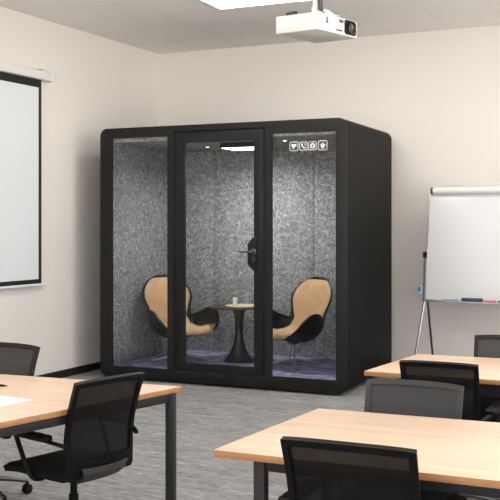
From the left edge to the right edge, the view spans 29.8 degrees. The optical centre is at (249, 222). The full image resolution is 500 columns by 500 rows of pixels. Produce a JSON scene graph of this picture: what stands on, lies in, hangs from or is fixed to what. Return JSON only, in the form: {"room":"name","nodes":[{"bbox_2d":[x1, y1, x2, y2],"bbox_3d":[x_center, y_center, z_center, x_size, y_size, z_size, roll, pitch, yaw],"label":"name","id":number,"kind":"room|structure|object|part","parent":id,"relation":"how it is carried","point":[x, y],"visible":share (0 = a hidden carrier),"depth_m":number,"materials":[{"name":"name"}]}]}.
{"room":"training room","nodes":[
{"label":"training room","id":0,"kind":"room"},
{"bbox_2d":[0,6,158,375],"bbox_3d":[-4.100,-0.225,5.599,0.150,3.650,13.350,0,0,27],"label":"wall","id":1,"kind":"structure","parent":0,"point":[99,84],"depth_m":9.84,"materials":[{"name":"white paint"}]},
{"bbox_2d":[0,61,53,289],"bbox_3d":[-2.602,-0.455,8.305,0.104,2.161,2.630,0,0,27],"label":"projection screen","id":2,"kind":"object","parent":1,"relation":"attached to","point":[20,86],"visible":1,"depth_m":9.07,"materials":[{"name":"white fabric"}]},
{"bbox_3d":[-2.609,-1.466,8.289,0.090,0.092,2.595,0,0,27],"label":"casing","id":3,"kind":"part","parent":2,"relation":"part of","materials":[{"name":"white plastic"}]},
{"bbox_2d":[36,362,99,377],"bbox_3d":[-4.015,1.561,5.585,0.014,0.078,13.000,0,0,27],"label":"baseboard","id":4,"kind":"structure","parent":1,"relation":"attached to","point":[94,366],"depth_m":9.87,"materials":[{"name":"black"}]},
{"bbox_2d":[0,369,499,499],"bbox_3d":[0.041,1.650,3.762,11.400,0.100,13.300,0,0,24],"label":"floor","id":5,"kind":"structure","parent":0,"point":[209,417],"depth_m":6.79,"materials":[{"name":"grey carpet"}]},
{"bbox_2d":[0,342,39,499],"bbox_3d":[-1.573,1.161,5.417,0.605,0.877,0.619,0,0,26],"label":"office chair","id":6,"kind":"object","parent":5,"relation":"on","point":[15,358],"visible":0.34,"depth_m":5.60,"materials":[{"name":"grey fabric"}]},
{"bbox_3d":[-1.458,1.500,5.317,0.273,0.070,0.046,0,0,44],"label":"leg","id":7,"kind":"part","parent":6,"relation":"part of","materials":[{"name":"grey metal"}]},
{"bbox_3d":[-1.432,1.500,5.498,0.273,0.070,0.046,0,0,-28],"label":"leg","id":8,"kind":"part","parent":6,"relation":"part of","materials":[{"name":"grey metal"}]},
{"bbox_3d":[-1.465,0.935,5.638,0.420,0.390,0.100,0,0,26],"label":"backrest","id":9,"kind":"part","parent":6,"relation":"part of","materials":[{"name":"grey fabric"}]},
{"bbox_3d":[-1.465,0.946,5.639,0.453,0.448,0.125,0,0,26],"label":"backrest frame","id":10,"kind":"part","parent":6,"relation":"part of","materials":[{"name":"grey plastic"}]},
{"bbox_2d":[3,372,144,499],"bbox_3d":[-0.874,1.161,4.626,0.619,0.877,0.605,0,0,40],"label":"office chair","id":11,"kind":"object","parent":5,"relation":"on","point":[99,425],"visible":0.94,"depth_m":4.45,"materials":[{"name":"black fabric"}]},
{"bbox_3d":[-0.973,1.111,4.410,0.345,0.233,0.092,0,0,40],"label":"armrest","id":12,"kind":"part","parent":11,"relation":"part of","materials":[{"name":"black plastic"}]},
{"bbox_3d":[-0.897,1.194,4.646,0.480,0.061,0.470,0,0,40],"label":"seat","id":13,"kind":"part","parent":11,"relation":"part of","materials":[{"name":"black fabric"}]},
{"bbox_3d":[-0.683,0.946,4.469,0.125,0.448,0.433,0,0,40],"label":"backrest frame","id":14,"kind":"part","parent":11,"relation":"part of","materials":[{"name":"black plastic"}]},
{"bbox_3d":[-0.684,0.935,4.470,0.100,0.390,0.402,0,0,40],"label":"backrest","id":15,"kind":"part","parent":11,"relation":"part of","materials":[{"name":"black fabric"}]},
{"bbox_3d":[-0.680,1.111,4.764,0.345,0.233,0.092,0,0,40],"label":"armrest","id":16,"kind":"part","parent":11,"relation":"part of","materials":[{"name":"black plastic"}]},
{"bbox_2d":[0,374,181,499],"bbox_3d":[-1.671,1.230,4.404,1.950,0.740,2.072,0,0,24],"label":"desk","id":17,"kind":"object","parent":5,"relation":"on","point":[47,407],"visible":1,"depth_m":4.77,"materials":[{"name":"brown wood"}]},
{"bbox_2d":[0,396,30,406],"bbox_3d":[-1.274,0.859,4.522,0.325,0.001,0.294,0,0,30],"label":"paper sheet","id":18,"kind":"object","parent":17,"relation":"on","point":[4,400],"visible":1,"depth_m":4.54,"materials":[{"name":"white paper"}]},
{"bbox_3d":[-1.651,0.910,4.404,1.872,0.044,1.956,0,0,24],"label":"frame rail","id":19,"kind":"part","parent":17,"relation":"part of","materials":[{"name":"grey metal"}]},
{"bbox_3d":[-0.413,1.244,4.908,0.045,0.712,0.045,0,0,18],"label":"leg","id":20,"kind":"part","parent":17,"relation":"part of","materials":[{"name":"grey metal"}]},
{"bbox_2d":[100,118,391,393],"bbox_3d":[-0.022,0.314,9.871,2.670,2.572,1.660,0,0,24],"label":"booth","id":21,"kind":"object","parent":5,"relation":"on","point":[248,212],"visible":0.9,"depth_m":9.82,"materials":[{"name":"black metal"}]},
{"bbox_3d":[-1.147,0.322,10.343,0.045,2.293,1.393,0,0,24],"label":"felt panel","id":22,"kind":"part","parent":21,"relation":"part of","materials":[{"name":"grey fabric"}]},
{"bbox_2d":[142,274,218,360],"bbox_3d":[-0.766,1.009,9.986,0.779,0.898,0.694,0,0,-36],"label":"lounge chair","id":23,"kind":"object","parent":21,"relation":"on","point":[154,291],"visible":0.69,"depth_m":10.08,"materials":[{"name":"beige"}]},
{"bbox_2d":[145,277,213,334],"bbox_3d":[-0.758,0.902,9.975,0.610,0.621,0.668,0,0,-36],"label":"cushion","id":24,"kind":"object","parent":23,"relation":"on","point":[197,323],"depth_m":10.10,"materials":[{"name":"beige leather"}]},
{"bbox_3d":[-0.588,1.420,9.967,0.274,0.077,0.048,0,0,-5],"label":"leg","id":25,"kind":"part","parent":23,"relation":"part of","materials":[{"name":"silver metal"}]},
{"bbox_3d":[-0.307,0.285,9.185,0.970,2.375,0.026,0,0,24],"label":"door","id":26,"kind":"part","parent":21,"relation":"part of","materials":[{"name":"black"}]},
{"bbox_3d":[-0.022,-0.850,9.832,2.426,0.050,1.381,0,0,24],"label":"ceiling felt panel","id":27,"kind":"part","parent":21,"relation":"part of","materials":[{"name":"grey fabric"}]},
{"bbox_2d":[210,304,253,362],"bbox_3d":[-0.117,1.175,9.990,0.624,0.584,0.624,0,0,24],"label":"pedestal table","id":28,"kind":"object","parent":21,"relation":"on","point":[239,353],"visible":0.88,"depth_m":9.93,"materials":[{"name":"black metal"}]},
{"bbox_2d":[225,304,253,307],"bbox_3d":[-0.070,0.876,9.948,0.384,0.013,0.384,0,0,24],"label":"tray","id":29,"kind":"object","parent":28,"relation":"on","point":[228,305],"visible":0.74,"depth_m":9.94,"materials":[{"name":"brown wood"}]},
{"bbox_2d":[222,147,253,150],"bbox_3d":[-0.051,-0.770,9.753,0.379,0.005,0.334,0,0,24],"label":"light","id":30,"kind":"object","parent":21,"relation":"attached to","point":[229,148],"depth_m":9.68,"materials":[{"name":"white plastic"}]},
{"bbox_3d":[-0.021,0.275,8.996,0.157,0.060,0.064,0,0,24],"label":"lever handle","id":31,"kind":"part","parent":21,"relation":"part of","materials":[{"name":"grey metal"}]},
{"bbox_3d":[0.018,0.295,9.016,0.087,0.320,0.016,0,0,24],"label":"lock plate","id":32,"kind":"part","parent":21,"relation":"part of","materials":[{"name":"black metal"}]},
{"bbox_3d":[0.263,0.322,10.469,2.421,2.293,0.013,0,0,24],"label":"felt panel","id":33,"kind":"part","parent":21,"relation":"part of","materials":[{"name":"grey fabric"}]},
{"bbox_2d":[273,276,332,369],"bbox_3d":[0.468,1.009,9.648,0.694,0.898,0.779,0,0,-39],"label":"lounge chair","id":34,"kind":"object","parent":21,"relation":"on","point":[311,300],"visible":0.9,"depth_m":9.72,"materials":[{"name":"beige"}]},
{"bbox_3d":[0.283,1.420,9.600,0.274,0.077,0.048,0,0,-8],"label":"leg","id":35,"kind":"part","parent":34,"relation":"part of","materials":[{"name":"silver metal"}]},
{"bbox_3d":[0.458,1.420,9.469,0.048,0.077,0.274,0,0,-8],"label":"leg","id":36,"kind":"part","parent":34,"relation":"part of","materials":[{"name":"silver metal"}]},
{"bbox_2d":[273,279,329,338],"bbox_3d":[0.458,0.902,9.640,0.668,0.621,0.610,0,0,-39],"label":"cushion","id":37,"kind":"object","parent":34,"relation":"on","point":[311,296],"depth_m":9.81,"materials":[{"name":"beige leather"}]},
{"bbox_3d":[0.589,1.420,9.644,0.274,0.077,0.048,0,0,-8],"label":"leg","id":38,"kind":"part","parent":34,"relation":"part of","materials":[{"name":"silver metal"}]},
{"bbox_2d":[213,408,499,499],"bbox_3d":[0.844,1.230,3.653,1.726,0.740,0.962,0,0,24],"label":"desk","id":39,"kind":"object","parent":5,"relation":"on","point":[458,456],"visible":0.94,"depth_m":3.68,"materials":[{"name":"brown wood"}]},
{"bbox_3d":[0.042,1.244,3.548,0.045,0.712,0.045,0,0,24],"label":"leg","id":40,"kind":"part","parent":39,"relation":"part of","materials":[{"name":"grey metal"}]},
{"bbox_3d":[0.852,0.910,3.626,1.476,0.044,0.831,0,0,24],"label":"frame rail","id":41,"kind":"part","parent":39,"relation":"part of","materials":[{"name":"grey metal"}]},
{"bbox_2d":[278,436,466,499],"bbox_3d":[0.435,1.161,3.370,0.660,0.877,0.619,0,0,24],"label":"office chair","id":42,"kind":"object","parent":5,"relation":"on","point":[315,469],"visible":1,"depth_m":3.13,"materials":[{"name":"black fabric"}]},
{"bbox_3d":[0.335,0.935,3.146,0.438,0.390,0.100,0,0,24],"label":"backrest","id":43,"kind":"part","parent":42,"relation":"part of","materials":[{"name":"black fabric"}]},
{"bbox_2d":[364,379,463,499],"bbox_3d":[0.640,1.161,4.059,0.605,0.877,0.619,0,0,24],"label":"office chair","id":44,"kind":"object","parent":5,"relation":"on","point":[386,396],"visible":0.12,"depth_m":4.29,"materials":[{"name":"grey fabric"}]},
{"bbox_3d":[0.740,0.935,4.283,0.420,0.390,0.100,0,0,24],"label":"backrest","id":45,"kind":"part","parent":44,"relation":"part of","materials":[{"name":"grey fabric"}]},
{"bbox_3d":[0.741,0.946,4.284,0.453,0.448,0.125,0,0,24],"label":"backrest frame","id":46,"kind":"part","parent":44,"relation":"part of","materials":[{"name":"grey plastic"}]},
{"bbox_3d":[0.627,1.194,4.031,0.470,0.061,0.480,0,0,24],"label":"seat","id":47,"kind":"part","parent":44,"relation":"part of","materials":[{"name":"black fabric"}]},
{"bbox_2d":[364,354,499,391],"bbox_3d":[1.633,1.230,5.514,1.728,0.740,0.920,0,0,24],"label":"desk","id":48,"kind":"object","parent":5,"relation":"on","point":[489,368],"visible":0.23,"depth_m":5.56,"materials":[{"name":"brown wood"}]},
{"bbox_3d":[1.653,0.910,5.489,1.396,0.044,0.776,0,0,24],"label":"frame rail","id":49,"kind":"part","parent":48,"relation":"part of","materials":[{"name":"grey metal"}]},
{"bbox_2d":[399,360,499,499],"bbox_3d":[1.099,1.161,5.171,0.581,0.877,0.619,0,0,24],"label":"office chair","id":50,"kind":"object","parent":5,"relation":"on","point":[466,375],"visible":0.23,"depth_m":4.91,"materials":[{"name":"black fabric"}]},
{"bbox_3d":[0.999,0.946,4.946,0.416,0.448,0.125,0,0,24],"label":"backrest frame","id":51,"kind":"part","parent":50,"relation":"part of","materials":[{"name":"black plastic"}]},
{"bbox_3d":[0.999,0.935,4.947,0.386,0.390,0.100,0,0,24],"label":"backrest","id":52,"kind":"part","parent":50,"relation":"part of","materials":[{"name":"black fabric"}]},
{"bbox_3d":[1.245,1.500,5.146,0.263,0.070,0.046,0,0,7],"label":"leg","id":53,"kind":"part","parent":50,"relation":"part of","materials":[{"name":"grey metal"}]},
{"bbox_3d":[1.276,1.111,5.026,0.088,0.233,0.345,0,0,24],"label":"armrest","id":54,"kind":"part","parent":50,"relation":"part of","materials":[{"name":"black plastic"}]},
{"bbox_2d":[414,186,499,354],"bbox_3d":[2.467,0.618,9.326,1.686,1.970,0.446,0,0,24],"label":"easel","id":55,"kind":"object","parent":5,"relation":"on","point":[462,254],"visible":0.91,"depth_m":9.46,"materials":[{"name":"white"}]},
{"bbox_2d":[417,286,421,293],"bbox_3d":[1.723,0.679,9.547,0.044,0.077,0.036,0,0,24],"label":"clip","id":56,"kind":"object","parent":55,"relation":"attached to","point":[419,288],"visible":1,"depth_m":9.53,"materials":[{"name":"blue plastic"}]},
{"bbox_3d":[1.695,1.200,9.501,0.178,0.805,0.023,0,0,-21],"label":"leg","id":57,"kind":"part","parent":55,"relation":"part of","materials":[{"name":"silver metal"}]},
{"bbox_3d":[1.771,0.568,9.560,0.020,0.461,0.099,0,0,19],"label":"arm","id":58,"kind":"part","parent":55,"relation":"part of","materials":[{"name":"grey plastic"}]},
{"bbox_3d":[1.867,1.199,9.684,0.023,0.805,0.283,0,0,26],"label":"leg","id":59,"kind":"part","parent":55,"relation":"part of","materials":[{"name":"grey metal"}]},
{"bbox_2d":[443,299,457,300],"bbox_3d":[2.000,0.768,9.370,0.150,0.018,0.018,0,0,24],"label":"marker","id":60,"kind":"object","parent":55,"relation":"on","point":[443,299],"visible":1,"depth_m":9.36,"materials":[{"name":"blue plastic"}]},
{"bbox_3d":[2.464,0.236,9.318,1.424,1.116,0.218,0,0,24],"label":"board frame","id":61,"kind":"part","parent":55,"relation":"part of","materials":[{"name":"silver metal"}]},
{"bbox_2d":[425,300,499,303],"bbox_3d":[2.405,0.787,9.188,1.400,0.020,0.072,0,0,24],"label":"tray","id":62,"kind":"object","parent":55,"relation":"on","point":[459,301],"depth_m":9.29,"materials":[{"name":"grey metal"}]},
{"bbox_2d":[461,298,482,301],"bbox_3d":[2.194,0.761,9.284,0.205,0.040,0.048,0,0,24],"label":"eraser","id":63,"kind":"object","parent":55,"relation":"on","point":[462,299],"visible":1,"depth_m":9.26,"materials":[{"name":"blue plastic"}]},
{"bbox_2d":[474,335,499,421],"bbox_3d":[1.568,1.161,5.786,0.605,0.877,0.619,0,0,22],"label":"office chair","id":64,"kind":"object","parent":5,"relation":"on","point":[487,346],"visible":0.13,"depth_m":6.06,"materials":[{"name":"black fabric"}]},
{"bbox_3d":[1.556,1.194,5.757,0.470,0.061,0.480,0,0,22],"label":"seat","id":65,"kind":"part","parent":64,"relation":"part of","materials":[{"name":"black fabric"}]},
{"bbox_3d":[1.660,0.935,6.013,0.420,0.390,0.100,0,0,22],"label":"backrest","id":66,"kind":"part","parent":64,"relation":"part of","materials":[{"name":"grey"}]},
{"bbox_2d":[0,0,499,53],"bbox_3d":[0.041,-2.110,3.762,11.400,0.120,13.300,0,0,24],"label":"ceiling","id":67,"kind":"structure","parent":0,"point":[156,26],"depth_m":9.42,"materials":[{"name":"paint"}]},
{"bbox_2d":[199,0,312,9],"bbox_3d":[0.131,-2.044,8.488,1.200,0.012,0.600,0,0,24],"label":"recessed light","id":68,"kind":"object","parent":67,"relation":"in","point":[218,4],"visible":1,"depth_m":8.73,"materials":[{"name":"white plastic"}]},
{"bbox_2d":[276,0,356,42],"bbox_3d":[0.451,-1.644,6.236,0.332,0.812,0.478,0,0,41],"label":"projector","id":69,"kind":"object","parent":67,"relation":"hanging from","point":[316,26],"visible":1,"depth_m":6.14,"materials":[{"name":"white plastic"}]},
{"bbox_3d":[0.543,-1.372,6.205,0.015,0.032,0.260,0,0,26],"label":"mount rail","id":70,"kind":"part","parent":69,"relation":"part of","materials":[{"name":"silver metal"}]},
{"bbox_2d":[159,25,499,361],"bbox_3d":[3.185,-0.225,9.558,10.400,3.650,0.150,0,0,24],"label":"wall","id":71,"kind":"structure","parent":0,"point":[436,94],"depth_m":10.16,"materials":[{"name":"white paint"}]}
]}

